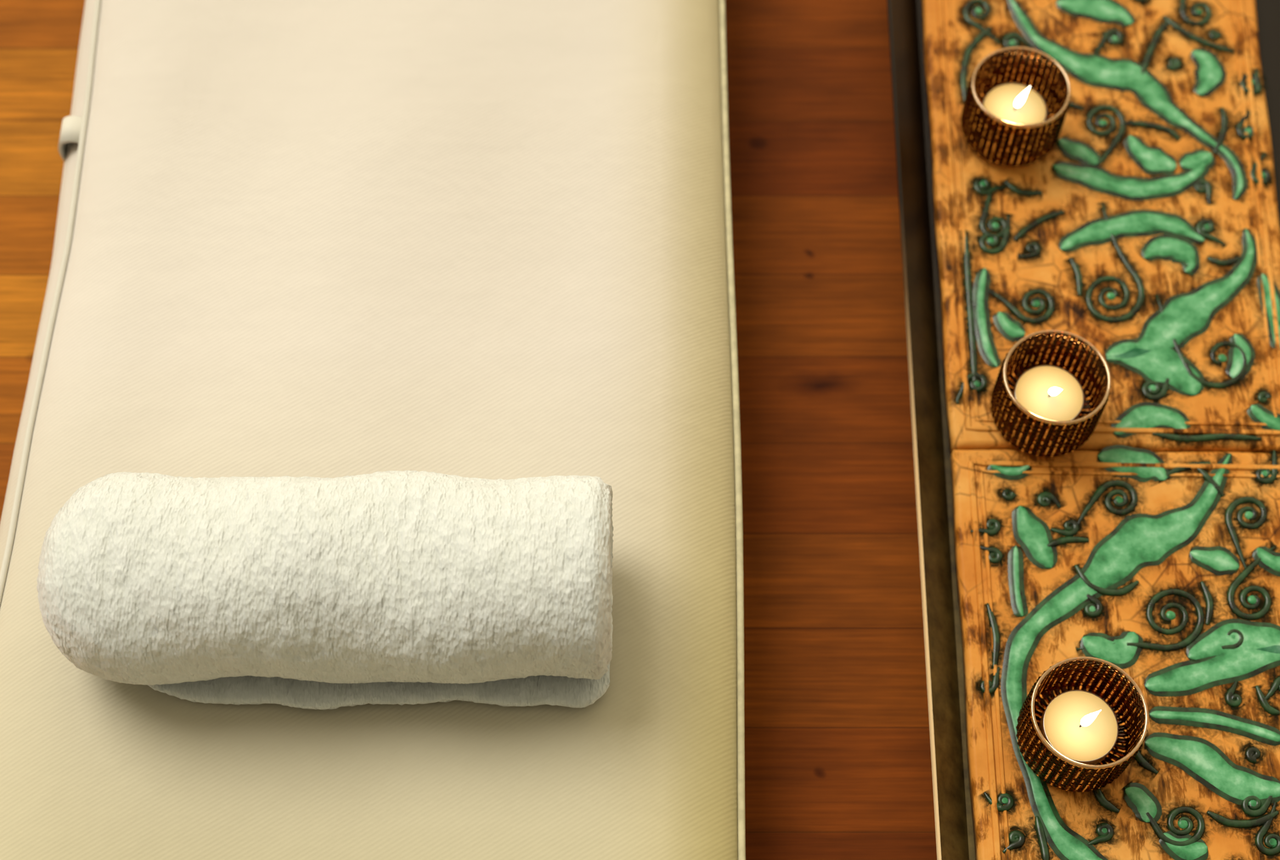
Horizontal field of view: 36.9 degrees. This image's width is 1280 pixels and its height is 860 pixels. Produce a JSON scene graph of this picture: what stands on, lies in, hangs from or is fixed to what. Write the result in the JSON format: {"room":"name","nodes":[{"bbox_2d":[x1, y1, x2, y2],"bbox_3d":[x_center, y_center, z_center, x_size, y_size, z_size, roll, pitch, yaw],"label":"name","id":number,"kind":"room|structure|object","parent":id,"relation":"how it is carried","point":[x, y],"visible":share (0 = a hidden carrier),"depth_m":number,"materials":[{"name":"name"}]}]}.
{"room":"spa massage room","nodes":[
{"label":"spa massage room","id":0,"kind":"room"},
{"bbox_2d":[0,0,937,859],"bbox_3d":[0.000,0.071,1.681,4.400,0.060,4.600,0,63,0],"label":"floor","id":1,"kind":"structure","parent":0,"point":[838,762],"depth_m":1.71,"materials":[{"name":"brown wood"}]},
{"bbox_2d":[0,0,745,859],"bbox_3d":[-0.230,0.118,1.551,0.633,0.126,2.064,0,63,0],"label":"massage table","id":2,"kind":"object","parent":1,"relation":"on","point":[492,240],"visible":0.89,"depth_m":1.58,"materials":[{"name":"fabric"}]},
{"bbox_2d":[36,470,613,709],"bbox_3d":[-0.229,0.109,1.408,0.418,0.137,0.162,0,63,0],"label":"towel","id":3,"kind":"object","parent":2,"relation":"on","point":[413,587],"visible":1,"depth_m":1.35,"materials":[{"name":"white fabric"}]},
{"bbox_2d":[887,0,1279,859],"bbox_3d":[0.451,0.018,1.651,0.455,0.039,1.406,0,63,0],"label":"wooden table","id":4,"kind":"object","parent":1,"relation":"on","point":[1148,233],"visible":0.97,"depth_m":1.66,"materials":[{"name":"wood"}]},
{"bbox_2d":[960,46,1070,166],"bbox_3d":[0.345,-0.296,1.765,0.093,0.066,0.093,0,63,0],"label":"candle holder","id":5,"kind":"object","parent":4,"relation":"on","point":[1016,105],"visible":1,"depth_m":1.76,"materials":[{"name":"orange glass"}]},
{"bbox_2d":[990,329,1111,457],"bbox_3d":[0.348,-0.030,1.629,0.093,0.066,0.093,0,63,0],"label":"candle holder","id":6,"kind":"object","parent":4,"relation":"on","point":[1050,392],"visible":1,"depth_m":1.63,"materials":[{"name":"orange glass"}]},
{"bbox_2d":[1016,656,1148,792],"bbox_3d":[0.344,0.230,1.497,0.093,0.066,0.093,0,63,0],"label":"candle holder","id":7,"kind":"object","parent":4,"relation":"on","point":[1083,721],"visible":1,"depth_m":1.50,"materials":[{"name":"orange glass"}]}
]}

